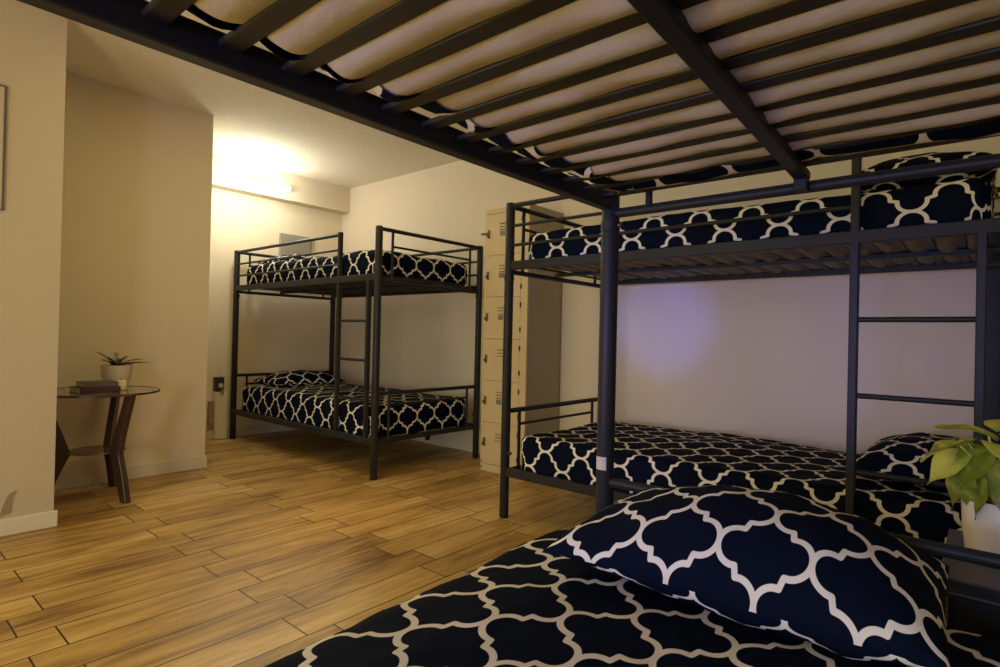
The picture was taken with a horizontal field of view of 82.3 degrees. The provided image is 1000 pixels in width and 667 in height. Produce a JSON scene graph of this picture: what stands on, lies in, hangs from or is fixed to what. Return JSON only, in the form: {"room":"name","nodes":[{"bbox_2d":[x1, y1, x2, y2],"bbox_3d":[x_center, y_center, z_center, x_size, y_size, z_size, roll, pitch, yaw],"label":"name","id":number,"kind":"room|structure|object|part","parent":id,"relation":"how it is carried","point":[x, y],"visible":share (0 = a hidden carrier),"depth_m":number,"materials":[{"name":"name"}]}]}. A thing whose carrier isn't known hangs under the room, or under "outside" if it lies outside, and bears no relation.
{"room":"dormitory","nodes":[
{"label":"dormitory","id":0,"kind":"room"},
{"bbox_2d":[0,0,66,536],"bbox_3d":[-3.495,-0.349,1.239,0.126,2.476,4.134,1,0,40],"label":"wall","id":1,"kind":"structure","parent":0,"point":[33,40],"depth_m":2.68,"materials":[{"name":"paint"}]},
{"bbox_2d":[0,84,7,210],"bbox_3d":[-2.480,-0.849,2.338,0.009,0.567,0.705,1,0,40],"label":"picture frame","id":2,"kind":"object","parent":1,"relation":"attached to","point":[3,89],"visible":1,"depth_m":2.60,"materials":[{"name":"paint"}]},
{"bbox_3d":[-2.484,-0.850,2.336,0.006,0.555,0.697,1,0,40],"label":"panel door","id":3,"kind":"part","parent":2,"relation":"part of","materials":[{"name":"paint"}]},
{"bbox_2d":[0,490,16,516],"bbox_3d":[-2.261,0.782,2.632,0.004,0.114,0.060,1,0,40],"label":"scuff","id":4,"kind":"object","parent":1,"relation":"attached to","point":[6,509],"visible":1,"depth_m":2.63,"materials":[{"name":"beige paint"}]},
{"bbox_2d":[100,364,132,385],"bbox_3d":[-2.292,0.256,3.421,0.164,0.136,0.164,1,0,40],"label":"plant pot","id":5,"kind":"object","parent":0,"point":[113,372],"depth_m":3.36,"materials":[{"name":"beige ceramic"}]},
{"bbox_2d":[56,71,213,474],"bbox_3d":[-4.106,-0.356,2.411,1.055,2.475,5.125,1,0,40],"label":"wall","id":6,"kind":"structure","parent":0,"point":[137,192],"depth_m":3.68,"materials":[{"name":"paint"}]},
{"bbox_2d":[54,455,206,490],"bbox_3d":[-3.723,0.846,2.061,0.013,0.085,5.137,1,0,40],"label":"baseboard","id":7,"kind":"structure","parent":6,"relation":"attached to","point":[74,480],"depth_m":3.69,"materials":[{"name":"paint"}]},
{"bbox_2d":[205,188,341,429],"bbox_3d":[-2.339,-0.296,5.372,0.100,2.475,1.875,1,0,40],"label":"wall","id":8,"kind":"structure","parent":0,"point":[276,333],"depth_m":5.38,"materials":[{"name":"paint"}]},
{"bbox_2d":[213,377,223,394],"bbox_3d":[-2.487,0.464,5.071,0.085,0.155,0.075,1,0,40],"label":"wall outlet","id":9,"kind":"object","parent":8,"relation":"attached to","point":[218,382],"visible":1,"depth_m":5.05,"materials":[{"name":"brown plastic"}]},
{"bbox_2d":[205,423,294,439],"bbox_3d":[-2.291,0.900,5.365,0.013,0.085,1.775,1,0,40],"label":"baseboard","id":10,"kind":"structure","parent":8,"relation":"attached to","point":[262,428],"depth_m":5.35,"materials":[{"name":"paint"}]},
{"bbox_2d":[249,178,290,191],"bbox_3d":[-2.113,-1.369,5.283,0.060,0.050,0.380,1,0,40],"label":"wall light","id":11,"kind":"object","parent":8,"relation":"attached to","point":[258,182],"visible":1,"depth_m":5.25,"materials":[{"name":"white"}]},
{"bbox_2d":[212,154,349,214],"bbox_3d":[-2.192,-1.403,5.341,0.135,0.255,1.775,1,0,40],"label":"beam","id":12,"kind":"structure","parent":8,"relation":"attached to","point":[228,174],"depth_m":5.39,"materials":[{"name":"paint"}]},
{"bbox_2d":[279,233,311,255],"bbox_3d":[-2.010,-0.772,5.633,0.048,0.385,0.330,1,0,40],"label":"breaker panel","id":13,"kind":"object","parent":8,"relation":"attached to","point":[301,248],"visible":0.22,"depth_m":5.59,"materials":[{"name":"beige metal"}]},
{"bbox_2d":[66,0,497,188],"bbox_3d":[-1.390,-1.579,1.359,7.320,0.080,7.000,1,0,40],"label":"ceiling","id":14,"kind":"structure","parent":0,"point":[255,125],"depth_m":4.10,"materials":[{"name":"white paint"}]},
{"bbox_2d":[0,429,946,666],"bbox_3d":[-1.449,0.976,1.342,7.320,0.080,7.000,1,0,40],"label":"floor","id":15,"kind":"structure","parent":0,"point":[285,542],"depth_m":2.53,"materials":[{"name":"brown wood"}]},
{"bbox_2d":[54,386,159,503],"bbox_3d":[-2.287,0.625,3.249,0.604,0.607,0.604,1,0,40],"label":"side table","id":16,"kind":"object","parent":15,"relation":"on","point":[113,447],"visible":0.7,"depth_m":3.16,"materials":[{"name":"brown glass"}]},
{"bbox_3d":[-2.438,0.628,3.111,0.165,0.593,0.034,2,-1,-43],"label":"leg","id":17,"kind":"part","parent":16,"relation":"part of","materials":[{"name":"brown wood"}]},
{"bbox_2d":[69,386,120,393],"bbox_3d":[-2.249,0.308,3.179,0.150,0.030,0.195,1,0,34],"label":"book","id":18,"kind":"object","parent":16,"relation":"on","point":[74,389],"visible":0.86,"depth_m":3.12,"materials":[{"name":"red paper"}]},
{"bbox_2d":[75,380,118,387],"bbox_3d":[-2.245,0.279,3.190,0.130,0.026,0.165,1,0,37],"label":"book","id":19,"kind":"object","parent":18,"relation":"on","point":[96,383],"visible":1,"depth_m":3.15,"materials":[{"name":"brown paper"}]},
{"bbox_2d":[67,445,125,455],"bbox_3d":[-2.288,0.662,3.249,0.280,0.010,0.280,1,0,40],"label":"shelf","id":20,"kind":"object","parent":16,"relation":"attached to","point":[94,450],"depth_m":3.19,"materials":[{"name":"brown"}]},
{"bbox_3d":[-2.338,0.632,3.447,0.034,0.593,0.165,1,0,-15],"label":"leg","id":21,"kind":"part","parent":16,"relation":"part of","materials":[{"name":"brown wood"}]},
{"bbox_2d":[96,352,144,385],"bbox_3d":[-2.274,0.216,3.428,0.180,0.216,0.278,1,0,40],"label":"potted succulent","id":22,"kind":"object","parent":16,"relation":"on","point":[113,371],"visible":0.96,"depth_m":3.37,"materials":[{"name":"white ceramic"}]},
{"bbox_2d":[115,379,126,389],"bbox_3d":[-2.187,0.293,3.298,0.060,0.064,0.060,1,0,40],"label":"candle","id":23,"kind":"object","parent":16,"relation":"on","point":[123,383],"visible":0.76,"depth_m":3.28,"materials":[{"name":"beige wax"}]},
{"bbox_3d":[-2.096,0.636,3.174,0.165,0.593,0.034,1,0,21],"label":"leg","id":24,"kind":"part","parent":16,"relation":"part of","materials":[{"name":"brown wood"}]},
{"bbox_2d":[207,391,227,438],"bbox_3d":[-2.500,0.724,5.066,0.051,0.416,0.150,1,0,40],"label":"board","id":25,"kind":"object","parent":15,"relation":"on","point":[217,408],"visible":1,"depth_m":5.05,"materials":[{"name":"paint"}]},
{"bbox_2d":[230,225,482,480],"bbox_3d":[-1.270,0.121,4.823,2.086,1.682,1.044,1,0,40],"label":"bunk bed","id":26,"kind":"object","parent":15,"relation":"on","point":[373,441],"visible":0.79,"depth_m":4.25,"materials":[{"name":"black metal"}]},
{"bbox_3d":[-2.364,0.099,5.106,0.049,1.680,0.049,1,0,40],"label":"post","id":27,"kind":"part","parent":26,"relation":"part of","materials":[{"name":"black metal"}]},
{"bbox_3d":[-2.023,-0.715,5.488,0.026,0.027,0.950,1,0,40],"label":"rail","id":28,"kind":"part","parent":26,"relation":"part of","materials":[{"name":"black metal"}]},
{"bbox_3d":[-2.049,0.383,5.481,0.026,0.027,0.950,1,0,40],"label":"rail","id":29,"kind":"part","parent":26,"relation":"part of","materials":[{"name":"black metal"}]},
{"bbox_3d":[-2.032,-0.363,5.486,0.026,0.027,0.950,1,0,40],"label":"rail","id":30,"kind":"part","parent":26,"relation":"part of","materials":[{"name":"black metal"}]},
{"bbox_3d":[-1.738,-0.502,4.588,1.567,0.017,0.017,1,0,40],"label":"guard rail","id":31,"kind":"part","parent":26,"relation":"part of","materials":[{"name":"black metal"}]},
{"bbox_3d":[-1.736,-0.606,4.589,1.567,0.017,0.017,1,0,40],"label":"guard rail","id":32,"kind":"part","parent":26,"relation":"part of","materials":[{"name":"black metal"}]},
{"bbox_3d":[-1.734,-0.714,4.590,1.567,0.025,0.025,1,0,40],"label":"guard rail","id":33,"kind":"part","parent":26,"relation":"part of","materials":[{"name":"black metal"}]},
{"bbox_3d":[-1.605,0.707,4.443,1.992,0.046,0.032,1,0,40],"label":"rail","id":34,"kind":"part","parent":26,"relation":"part of","materials":[{"name":"black metal"}]},
{"bbox_3d":[-1.579,-0.390,4.450,1.992,0.046,0.032,1,0,40],"label":"rail","id":35,"kind":"part","parent":26,"relation":"part of","materials":[{"name":"black metal"}]},
{"bbox_3d":[-1.721,0.119,5.859,0.049,1.680,0.049,1,0,40],"label":"post","id":36,"kind":"part","parent":26,"relation":"part of","materials":[{"name":"black metal"}]},
{"bbox_2d":[242,383,464,437],"bbox_3d":[-1.281,0.574,4.821,1.953,0.252,0.957,1,0,40],"label":"bedspread","id":37,"kind":"object","parent":26,"relation":"on","point":[313,405],"visible":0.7,"depth_m":4.33,"materials":[{"name":"blue fabric"}]},
{"bbox_2d":[254,370,345,386],"bbox_3d":[-1.848,0.424,5.299,0.460,0.166,0.680,1,0,40],"label":"pillow","id":38,"kind":"object","parent":37,"relation":"on","point":[298,377],"visible":0.81,"depth_m":5.12,"materials":[{"name":"blue fabric"}]},
{"bbox_2d":[269,274,466,294],"bbox_3d":[-1.261,-0.448,4.831,1.870,0.169,0.880,1,0,40],"label":"mattress","id":39,"kind":"object","parent":26,"relation":"on","point":[351,284],"visible":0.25,"depth_m":4.69,"materials":[{"name":"beige fabric"}]},
{"bbox_2d":[247,250,466,284],"bbox_3d":[-1.255,-0.518,4.828,1.913,0.217,0.933,1,0,40],"label":"bedspread","id":40,"kind":"object","parent":39,"relation":"on","point":[358,262],"visible":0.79,"depth_m":4.27,"materials":[{"name":"blue fabric"}]},
{"bbox_2d":[257,254,311,263],"bbox_3d":[-1.808,-0.642,5.293,0.460,0.148,0.680,1,0,40],"label":"pillow","id":41,"kind":"object","parent":40,"relation":"on","point":[301,257],"visible":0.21,"depth_m":5.04,"materials":[{"name":"blue fabric"}]},
{"bbox_3d":[-0.818,0.126,3.787,0.049,1.680,0.049,1,0,40],"label":"post","id":42,"kind":"part","parent":26,"relation":"part of","materials":[{"name":"black metal"}]},
{"bbox_3d":[-0.937,-0.371,5.203,1.992,0.046,0.032,1,0,40],"label":"rail","id":43,"kind":"part","parent":26,"relation":"part of","materials":[{"name":"black metal"}]},
{"bbox_3d":[-0.511,0.731,4.160,0.026,0.027,0.950,1,0,40],"label":"rail","id":44,"kind":"part","parent":26,"relation":"part of","materials":[{"name":"black metal"}]},
{"bbox_3d":[-0.503,0.410,4.162,0.026,0.027,0.950,1,0,40],"label":"rail","id":45,"kind":"part","parent":26,"relation":"part of","materials":[{"name":"black metal"}]},
{"bbox_3d":[-0.486,-0.336,4.167,0.026,0.027,0.950,1,0,40],"label":"rail","id":46,"kind":"part","parent":26,"relation":"part of","materials":[{"name":"black metal"}]},
{"bbox_3d":[-0.478,-0.688,4.169,0.026,0.027,0.950,1,0,40],"label":"rail","id":47,"kind":"part","parent":26,"relation":"part of","materials":[{"name":"black metal"}]},
{"bbox_3d":[-0.924,-0.691,5.200,2.007,0.025,0.025,1,0,40],"label":"guard rail","id":48,"kind":"part","parent":26,"relation":"part of","materials":[{"name":"black metal"}]},
{"bbox_3d":[-0.176,0.146,4.540,0.049,1.680,0.049,1,0,40],"label":"post","id":49,"kind":"part","parent":26,"relation":"part of","materials":[{"name":"black metal"}]},
{"bbox_2d":[17,0,999,608],"bbox_3d":[0.017,0.123,0.507,1.044,1.682,2.086,1,0,40],"label":"bunk bed","id":50,"kind":"object","parent":15,"relation":"on","point":[158,25],"visible":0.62,"depth_m":0.87,"materials":[{"name":"black metal"}]},
{"bbox_3d":[-0.348,-0.386,0.832,0.032,0.046,1.992,1,0,40],"label":"rail","id":51,"kind":"part","parent":50,"relation":"part of","materials":[{"name":"black metal"}]},
{"bbox_2d":[192,0,999,187],"bbox_3d":[0.032,-0.450,0.514,0.890,0.171,1.890,1,0,40],"label":"mattress","id":52,"kind":"object","parent":50,"relation":"on","point":[326,20],"visible":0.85,"depth_m":0.79,"materials":[{"name":"beige fabric"}]},
{"bbox_2d":[186,5,999,193],"bbox_3d":[0.034,-0.463,0.514,0.923,0.203,1.922,1,0,40],"label":"bedspread","id":53,"kind":"object","parent":52,"relation":"on","point":[991,127],"visible":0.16,"depth_m":1.09,"materials":[{"name":"blue fabric"}]},
{"bbox_2d":[596,456,605,470],"bbox_3d":[0.278,0.359,1.584,0.006,0.036,0.032,2,-1,-45],"label":"paper label","id":54,"kind":"object","parent":50,"relation":"attached to","point":[600,461],"visible":1,"depth_m":1.58,"materials":[{"name":"beige paper"}]},
{"bbox_3d":[0.299,0.137,1.601,0.049,1.680,0.049,1,0,40],"label":"post","id":55,"kind":"part","parent":50,"relation":"part of","materials":[{"name":"black metal"}]},
{"bbox_2d":[265,530,999,666],"bbox_3d":[-0.033,0.611,0.536,1.212,0.250,1.950,1,0,40],"label":"bedspread","id":56,"kind":"object","parent":50,"relation":"on","point":[529,605],"visible":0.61,"depth_m":0.96,"materials":[{"name":"blue fabric"}]},
{"bbox_2d":[543,485,951,666],"bbox_3d":[0.484,0.428,1.153,0.670,0.217,0.424,1,0,38],"label":"pillow","id":57,"kind":"object","parent":56,"relation":"on","point":[837,581],"visible":1,"depth_m":0.99,"materials":[{"name":"blue fabric"}]},
{"bbox_3d":[0.670,0.418,1.278,0.950,0.027,0.026,1,0,40],"label":"rail","id":58,"kind":"part","parent":50,"relation":"part of","materials":[{"name":"black metal"}]},
{"bbox_3d":[0.687,-0.328,1.283,0.950,0.027,0.026,1,0,40],"label":"rail","id":59,"kind":"part","parent":50,"relation":"part of","materials":[{"name":"black metal"}]},
{"bbox_2d":[480,204,562,473],"bbox_3d":[0.142,0.051,4.173,0.420,1.880,0.435,1,0,40],"label":"locker","id":60,"kind":"object","parent":15,"relation":"on","point":[536,334],"visible":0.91,"depth_m":4.05,"materials":[{"name":"metal"}]},
{"bbox_3d":[0.000,0.786,4.036,0.319,0.297,0.017,1,0,40],"label":"door","id":61,"kind":"part","parent":60,"relation":"part of","materials":[{"name":"metal"}]},
{"bbox_3d":[0.007,0.487,4.038,0.319,0.297,0.017,1,0,40],"label":"door","id":62,"kind":"part","parent":60,"relation":"part of","materials":[{"name":"metal"}]},
{"bbox_3d":[0.013,0.189,4.040,0.319,0.297,0.017,1,0,40],"label":"door","id":63,"kind":"part","parent":60,"relation":"part of","materials":[{"name":"metal"}]},
{"bbox_3d":[0.020,-0.110,4.042,0.319,0.297,0.017,1,0,40],"label":"door","id":64,"kind":"part","parent":60,"relation":"part of","materials":[{"name":"metal"}]},
{"bbox_3d":[0.027,-0.408,4.044,0.319,0.297,0.017,1,0,40],"label":"door","id":65,"kind":"part","parent":60,"relation":"part of","materials":[{"name":"metal"}]},
{"bbox_3d":[0.034,-0.707,4.046,0.319,0.297,0.017,1,0,40],"label":"door","id":66,"kind":"part","parent":60,"relation":"part of","materials":[{"name":"metal"}]},
{"bbox_3d":[0.310,0.054,4.060,0.018,1.880,0.389,1,0,40],"label":"panel","id":67,"kind":"part","parent":60,"relation":"part of","materials":[{"name":"metal"}]},
{"bbox_2d":[499,158,999,560],"bbox_3d":[1.133,0.163,2.779,2.086,1.682,1.044,1,0,40],"label":"bunk bed","id":68,"kind":"object","parent":15,"relation":"on","point":[959,230],"visible":0.51,"depth_m":2.40,"materials":[{"name":"black metal"}]},
{"bbox_3d":[0.039,0.141,3.062,0.049,1.680,0.049,1,0,40],"label":"post","id":69,"kind":"part","parent":68,"relation":"part of","materials":[{"name":"black metal"}]},
{"bbox_3d":[0.669,-0.672,2.546,1.567,0.025,0.025,1,0,40],"label":"guard rail","id":70,"kind":"part","parent":68,"relation":"part of","materials":[{"name":"black metal"}]},
{"bbox_3d":[0.379,-0.673,3.444,0.026,0.027,0.950,1,0,40],"label":"rail","id":71,"kind":"part","parent":68,"relation":"part of","materials":[{"name":"black metal"}]},
{"bbox_3d":[0.354,0.425,3.437,0.026,0.027,0.950,1,0,40],"label":"rail","id":72,"kind":"part","parent":68,"relation":"part of","materials":[{"name":"black metal"}]},
{"bbox_3d":[0.371,-0.321,3.441,0.026,0.027,0.950,1,0,40],"label":"rail","id":73,"kind":"part","parent":68,"relation":"part of","materials":[{"name":"black metal"}]},
{"bbox_3d":[0.667,-0.564,2.545,1.567,0.017,0.017,1,0,40],"label":"guard rail","id":74,"kind":"part","parent":68,"relation":"part of","materials":[{"name":"black metal"}]},
{"bbox_3d":[0.664,-0.460,2.544,1.567,0.017,0.017,1,0,40],"label":"guard rail","id":75,"kind":"part","parent":68,"relation":"part of","materials":[{"name":"black metal"}]},
{"bbox_3d":[0.798,0.749,2.398,1.992,0.046,0.032,1,0,40],"label":"rail","id":76,"kind":"part","parent":68,"relation":"part of","materials":[{"name":"black metal"}]},
{"bbox_2d":[521,422,962,559],"bbox_3d":[1.121,0.644,2.775,1.927,0.205,0.970,1,0,40],"label":"bedspread","id":77,"kind":"object","parent":68,"relation":"on","point":[656,456],"visible":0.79,"depth_m":2.50,"materials":[{"name":"blue fabric"}]},
{"bbox_2d":[856,432,997,490],"bbox_3d":[1.697,0.496,2.260,0.460,0.177,0.680,1,0,40],"label":"pillow","id":78,"kind":"object","parent":77,"relation":"on","point":[902,454],"visible":0.55,"depth_m":2.11,"materials":[{"name":"blue fabric"}]},
{"bbox_3d":[0.823,-0.348,2.405,1.992,0.046,0.032,1,0,40],"label":"rail","id":79,"kind":"part","parent":68,"relation":"part of","materials":[{"name":"black metal"}]},
{"bbox_2d":[557,182,986,279],"bbox_3d":[1.149,-0.408,2.780,1.850,0.165,0.880,1,0,40],"label":"mattress","id":80,"kind":"object","parent":68,"relation":"on","point":[948,244],"visible":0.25,"depth_m":2.57,"materials":[{"name":"beige fabric"}]},
{"bbox_2d":[528,178,994,258],"bbox_3d":[1.148,-0.451,2.782,1.902,0.165,0.934,1,0,40],"label":"bedspread","id":81,"kind":"object","parent":80,"relation":"on","point":[971,198],"visible":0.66,"depth_m":2.19,"materials":[{"name":"blue fabric"}]},
{"bbox_2d":[850,151,999,199],"bbox_3d":[1.667,-0.585,2.248,0.460,0.183,0.660,1,0,40],"label":"pillow","id":82,"kind":"object","parent":81,"relation":"on","point":[989,175],"visible":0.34,"depth_m":2.02,"materials":[{"name":"blue fabric"}]},
{"bbox_3d":[1.466,-0.329,3.159,1.992,0.046,0.032,1,0,40],"label":"rail","id":83,"kind":"part","parent":68,"relation":"part of","materials":[{"name":"black metal"}]},
{"bbox_2d":[942,529,999,639],"bbox_3d":[1.239,0.763,1.244,0.440,0.468,0.450,1,0,40],"label":"nightstand","id":84,"kind":"object","parent":15,"relation":"on","point":[981,580],"visible":0.4,"depth_m":1.21,"materials":[{"name":"grey wood"}]},
{"bbox_2d":[920,419,999,553],"bbox_3d":[1.153,0.364,1.321,0.264,0.325,0.272,2,0,-40],"label":"pothos","id":85,"kind":"object","parent":84,"relation":"on","point":[970,471],"visible":0.98,"depth_m":1.33,"materials":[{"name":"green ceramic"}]},
{"bbox_3d":[1.109,0.334,1.334,0.060,0.144,0.046,1,0,40],"label":"stem","id":86,"kind":"part","parent":85,"relation":"part of","materials":[{"name":"green plant"}]},
{"bbox_3d":[1.114,0.641,1.095,0.380,0.163,0.012,1,0,40],"label":"drawer","id":87,"kind":"part","parent":84,"relation":"part of","materials":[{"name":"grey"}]},
{"bbox_2d":[984,245,999,443],"bbox_3d":[2.514,0.271,2.387,0.768,1.525,0.040,1,0,40],"label":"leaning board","id":88,"kind":"object","parent":15,"relation":"on","point":[992,369],"visible":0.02,"depth_m":2.60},
{"bbox_2d":[340,136,999,453],"bbox_3d":[0.933,-0.231,3.877,7.020,2.475,0.100,1,0,40],"label":"wall","id":89,"kind":"structure","parent":0,"point":[764,358],"depth_m":3.51,"materials":[{"name":"paint"}]},
{"bbox_2d":[393,434,480,453],"bbox_3d":[0.907,0.963,3.794,6.920,0.085,0.013,1,0,40],"label":"baseboard","id":90,"kind":"structure","parent":89,"relation":"attached to","point":[454,443],"depth_m":4.93,"materials":[{"name":"paint"}]},
{"bbox_2d":[435,322,441,334],"bbox_3d":[-0.544,-0.047,5.061,0.072,0.115,0.009,1,0,40],"label":"wall outlet","id":91,"kind":"object","parent":89,"relation":"attached to","point":[438,324],"visible":1,"depth_m":5.05,"materials":[{"name":"paint"}]},
{"bbox_2d":[961,499,999,553],"bbox_3d":[1.163,0.457,1.329,0.148,0.140,0.148,1,0,40],"label":"pot","id":92,"kind":"object","parent":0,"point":[980,517],"depth_m":1.30,"materials":[{"name":"beige ceramic"}]}
]}

